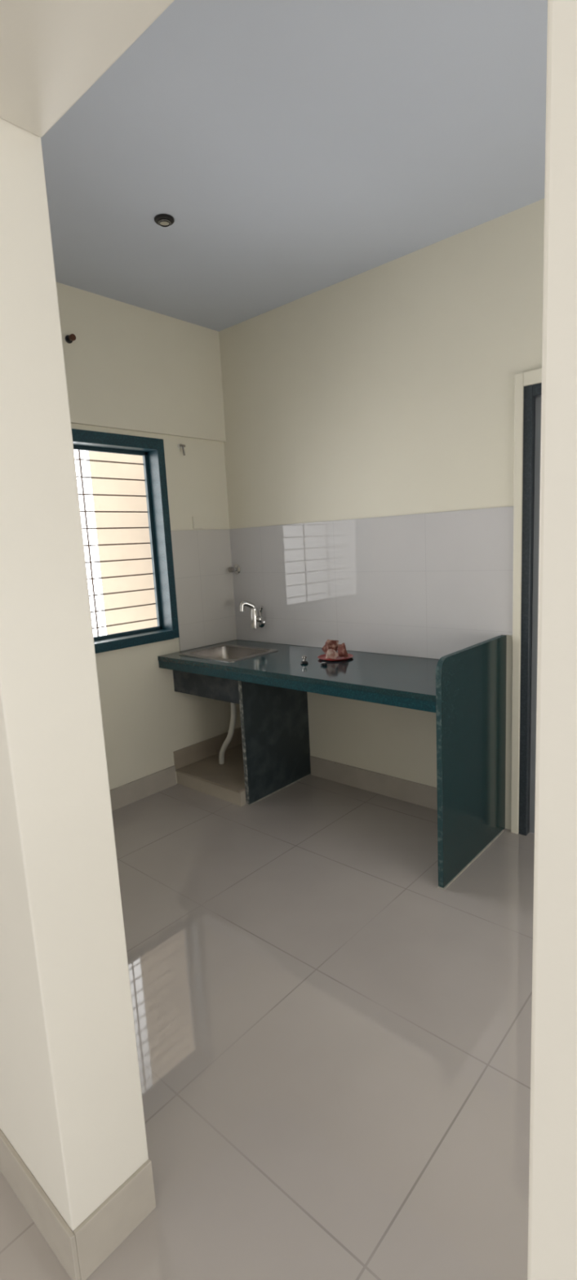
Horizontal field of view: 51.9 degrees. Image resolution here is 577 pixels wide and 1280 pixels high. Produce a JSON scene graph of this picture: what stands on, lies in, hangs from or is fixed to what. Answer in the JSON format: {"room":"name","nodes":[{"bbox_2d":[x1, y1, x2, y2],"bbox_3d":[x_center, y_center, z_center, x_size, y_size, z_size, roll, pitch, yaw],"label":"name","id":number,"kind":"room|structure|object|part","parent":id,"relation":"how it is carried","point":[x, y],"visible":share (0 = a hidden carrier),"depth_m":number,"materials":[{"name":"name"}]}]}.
{"room":"kitchen","nodes":[
{"label":"kitchen","id":0,"kind":"room"},
{"bbox_2d":[71,422,240,790],"bbox_3d":[-1.143,-0.428,3.397,0.150,2.900,2.391,5,12,41],"label":"wall","id":1,"kind":"structure","parent":0,"point":[144,720],"depth_m":3.73,"materials":[{"name":"beige paint"}]},
{"bbox_2d":[71,428,179,653],"bbox_3d":[-1.198,-0.530,3.310,0.178,1.225,1.240,5,12,41],"label":"window","id":2,"kind":"structure","parent":1,"relation":"in","point":[152,450],"depth_m":3.65,"materials":[{"name":"teal stone"}]},
{"bbox_2d":[75,449,156,635],"bbox_3d":[-1.255,-0.530,3.362,0.023,1.104,1.140,5,12,41],"label":"grille","id":3,"kind":"object","parent":2,"relation":"attached to","point":[83,494],"depth_m":3.56,"materials":[{"name":"metal"}]},
{"bbox_2d":[56,281,226,441],"bbox_3d":[-1.185,-1.500,3.109,0.022,0.690,2.241,5,12,41],"label":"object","id":4,"kind":"structure","parent":1,"relation":"attached to","point":[128,366],"depth_m":3.44,"materials":[{"name":"beige paint"}]},
{"bbox_2d":[65,333,75,343],"bbox_3d":[-1.144,-1.578,3.108,0.074,0.040,0.040,5,12,41],"label":"pipe stub","id":5,"kind":"object","parent":4,"relation":"attached to","point":[69,339],"visible":1,"depth_m":3.09,"materials":[{"name":"black plastic"}]},
{"bbox_2d":[110,727,242,811],"bbox_3d":[-0.842,0.930,3.308,0.604,0.220,2.241,5,12,41],"label":"baseboard","id":6,"kind":"structure","parent":1,"relation":"attached to","point":[123,795],"depth_m":3.82,"materials":[{"name":"tile"}]},
{"bbox_2d":[177,444,185,455],"bbox_3d":[-0.668,-1.192,3.713,0.042,0.076,0.037,5,12,41],"label":"wall hook","id":7,"kind":"object","parent":1,"relation":"attached to","point":[180,446],"visible":1,"depth_m":3.71,"materials":[{"name":"white plastic"}]},
{"bbox_2d":[170,528,236,651],"bbox_3d":[-0.554,-0.344,3.954,0.010,0.768,0.500,5,12,41],"label":"wall tiles","id":8,"kind":"structure","parent":1,"relation":"attached to","point":[202,558],"depth_m":3.94,"materials":[{"name":"white tile"}]},
{"bbox_2d":[228,564,240,573],"bbox_3d":[-0.374,-0.482,4.061,0.068,0.068,0.082,5,12,41],"label":"angle valve","id":9,"kind":"object","parent":8,"relation":"attached to","point":[236,569],"visible":1,"depth_m":4.06,"materials":[{"name":"silver metal"}]},
{"bbox_3d":[-0.390,-0.478,4.044,0.036,0.036,0.034,5,12,41],"label":"knob","id":10,"kind":"part","parent":9,"relation":"part of","materials":[{"name":"metal"}]},
{"bbox_2d":[0,773,534,1279],"bbox_3d":[-0.390,1.630,-0.087,6.150,0.120,7.150,5,12,41],"label":"floor","id":11,"kind":"structure","parent":0,"point":[334,1041],"depth_m":1.82,"materials":[{"name":"tile"}]},
{"bbox_2d":[175,743,245,793],"bbox_3d":[-0.308,0.823,3.903,0.604,0.014,0.630,5,12,41],"label":"plinth","id":12,"kind":"object","parent":11,"relation":"on","point":[229,775],"visible":0.48,"depth_m":3.82,"materials":[{"name":"tile"}]},
{"bbox_2d":[176,771,246,806],"bbox_3d":[-0.302,0.871,3.915,0.604,0.086,0.618,5,12,41],"label":"plinth","id":13,"kind":"object","parent":11,"relation":"on","point":[225,794],"visible":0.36,"depth_m":3.65,"materials":[{"name":"tile"}]},
{"bbox_2d":[157,635,506,889],"bbox_3d":[0.150,0.463,3.375,1.935,1.016,0.688,5,12,41],"label":"kitchen counter","id":14,"kind":"object","parent":11,"relation":"on","point":[465,688],"depth_m":2.91,"materials":[{"name":"stone"}]},
{"bbox_2d":[178,644,278,662],"bbox_3d":[-0.369,0.158,3.708,0.500,0.173,0.413,5,12,41],"label":"sink","id":15,"kind":"object","parent":14,"relation":"in","point":[224,652],"visible":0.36,"depth_m":3.83,"materials":[{"name":"metal"}]},
{"bbox_2d":[218,702,236,764],"bbox_3d":[-0.400,0.534,3.823,0.207,0.593,0.060,5,12,41],"label":"pipe","id":16,"kind":"object","parent":15,"relation":"hanging from","point":[233,706],"visible":0.58,"depth_m":3.80,"materials":[{"name":"white plastic"}]},
{"bbox_3d":[-0.366,0.160,3.711,0.424,0.167,0.321,5,12,41],"label":"bowl","id":17,"kind":"part","parent":15,"relation":"part of","materials":[{"name":"metal"}]},
{"bbox_3d":[-0.071,0.521,3.662,0.025,0.834,0.576,5,12,41],"label":"partition panel","id":18,"kind":"part","parent":14,"relation":"part of","materials":[{"name":"stone"}]},
{"bbox_2d":[157,639,439,702],"bbox_3d":[0.122,0.127,3.333,1.903,0.028,0.683,5,12,41],"label":"countertop","id":19,"kind":"structure","parent":14,"relation":"on","point":[401,676],"depth_m":3.09,"materials":[{"name":"stone"}]},
{"bbox_2d":[300,655,308,664],"bbox_3d":[0.086,0.107,3.239,0.044,0.044,0.044,5,12,41],"label":"fitting","id":20,"kind":"object","parent":14,"relation":"on","point":[304,657],"visible":1,"depth_m":3.23,"materials":[{"name":"silver plastic"}]},
{"bbox_3d":[0.086,0.100,3.238,0.026,0.030,0.026,5,12,41],"label":"stem","id":21,"kind":"part","parent":20,"relation":"part of","materials":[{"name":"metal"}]},
{"bbox_3d":[0.189,0.127,3.167,0.036,0.017,0.036,5,12,41],"label":"bottle cap","id":22,"kind":"part","parent":14,"relation":"part of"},
{"bbox_2d":[317,653,353,661],"bbox_3d":[0.265,0.097,3.345,0.202,0.011,0.202,5,12,41],"label":"plate","id":23,"kind":"object","parent":14,"relation":"on","point":[322,657],"visible":0.63,"depth_m":3.32,"materials":[{"name":"red ceramic"}]},
{"bbox_2d":[321,639,338,653],"bbox_3d":[0.236,0.044,3.369,0.097,0.104,0.070,-1,9,13],"label":"husk","id":24,"kind":"object","parent":23,"relation":"on","point":[330,644],"visible":0.76,"depth_m":3.33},
{"bbox_2d":[325,648,337,659],"bbox_3d":[0.242,0.077,3.287,0.073,0.065,0.037,-5,9,-12],"label":"crumpled paper","id":25,"kind":"object","parent":23,"relation":"on","point":[331,654],"visible":1,"depth_m":3.28,"materials":[{"name":"beige paper"}]},
{"bbox_2d":[337,643,348,657],"bbox_3d":[0.302,0.060,3.311,0.055,0.085,0.076,-3,9,-2],"label":"husk","id":26,"kind":"object","parent":23,"relation":"on","point":[342,651],"visible":1,"depth_m":3.30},
{"bbox_3d":[0.862,0.528,2.752,0.025,1.015,0.683,5,12,41],"label":"panel","id":27,"kind":"part","parent":14,"relation":"part of","materials":[{"name":"green stone"}]},
{"bbox_2d":[0,0,576,1279],"bbox_3d":[0.251,-0.026,0.471,6.150,2.900,0.191,5,12,41],"label":"wall","id":28,"kind":"structure","parent":0,"point":[72,1109],"depth_m":1.05,"materials":[{"name":"paint"}]},
{"bbox_2d":[0,1128,155,1279],"bbox_3d":[-1.181,1.205,2.009,2.145,0.128,0.201,5,12,41],"label":"baseboard","id":29,"kind":"structure","parent":28,"relation":"attached to","point":[81,1251],"depth_m":1.31,"materials":[{"name":"tile"}]},
{"bbox_2d":[40,0,547,331],"bbox_3d":[0.322,-1.767,1.738,4.350,0.120,2.482,5,12,41],"label":"ceiling","id":30,"kind":"structure","parent":0,"point":[294,149],"depth_m":2.10,"materials":[{"name":"paint"}]},
{"bbox_2d":[154,213,174,226],"bbox_3d":[-0.528,-1.780,2.524,0.084,0.020,0.084,5,12,41],"label":"holder","id":31,"kind":"object","parent":30,"relation":"attached to","point":[162,220],"visible":1,"depth_m":2.51,"materials":[{"name":"black plastic"}]},
{"bbox_2d":[158,218,170,226],"bbox_3d":[-0.527,-1.774,2.525,0.050,0.009,0.050,5,12,41],"label":"socket","id":32,"kind":"object","parent":31,"relation":"attached to","point":[162,222],"depth_m":2.52,"materials":[{"name":"beige plastic"}]},
{"bbox_2d":[218,198,544,829],"bbox_3d":[1.226,-0.453,2.787,4.200,2.900,0.150,5,12,41],"label":"wall","id":33,"kind":"structure","parent":0,"point":[386,389],"depth_m":3.18,"materials":[{"name":"beige paint"}]},
{"bbox_2d":[229,506,513,658],"bbox_3d":[0.347,-0.317,3.497,1.967,0.768,0.010,5,12,41],"label":"wall tiles","id":34,"kind":"structure","parent":33,"relation":"attached to","point":[433,585],"depth_m":3.33,"materials":[{"name":"white tile"}]},
{"bbox_2d":[239,600,265,628],"bbox_3d":[-0.224,-0.167,3.935,0.157,0.194,0.146,5,12,41],"label":"tap","id":35,"kind":"object","parent":34,"relation":"attached to","point":[257,621],"visible":1,"depth_m":3.93,"materials":[{"name":"silver metal"}]},
{"bbox_3d":[-0.270,-0.228,3.935,0.116,0.070,0.036,-5,10,-15],"label":"spout","id":36,"kind":"part","parent":35,"relation":"part of","materials":[{"name":"silver metal"}]},
{"bbox_3d":[-0.184,-0.171,3.917,0.074,0.115,0.048,5,12,41],"label":"handle","id":37,"kind":"part","parent":35,"relation":"part of","materials":[{"name":"silver metal"}]},
{"bbox_2d":[310,755,437,810],"bbox_3d":[0.623,0.869,3.496,1.267,0.128,0.012,5,12,41],"label":"baseboard","id":38,"kind":"structure","parent":33,"relation":"attached to","point":[424,795],"depth_m":3.57,"materials":[{"name":"tile"}]},
{"bbox_2d":[511,368,542,834],"bbox_3d":[1.439,-0.079,2.553,0.942,2.215,0.028,5,12,41],"label":"door frame","id":39,"kind":"structure","parent":33,"relation":"attached to","point":[532,377],"depth_m":2.81,"materials":[{"name":"beige paint"}]},
{"bbox_2d":[518,382,542,835],"bbox_3d":[1.439,-0.051,2.567,0.855,2.155,0.116,5,12,41],"label":"door","id":40,"kind":"structure","parent":33,"relation":"in","point":[531,393],"depth_m":2.81,"materials":[{"name":"dark blue-grey painted wood"},{"name":"grey paint"}]},
{"label":"outside","id":41,"kind":"structure","parent":0,"visible":0},
{"bbox_2d":[88,451,157,634],"bbox_3d":[-1.073,-0.860,4.157,0.795,4.500,0.150,5,12,41],"label":"wall","id":42,"kind":"structure","parent":41,"point":[99,469],"depth_m":4.17,"materials":[{"name":"beige paint"}]}
]}

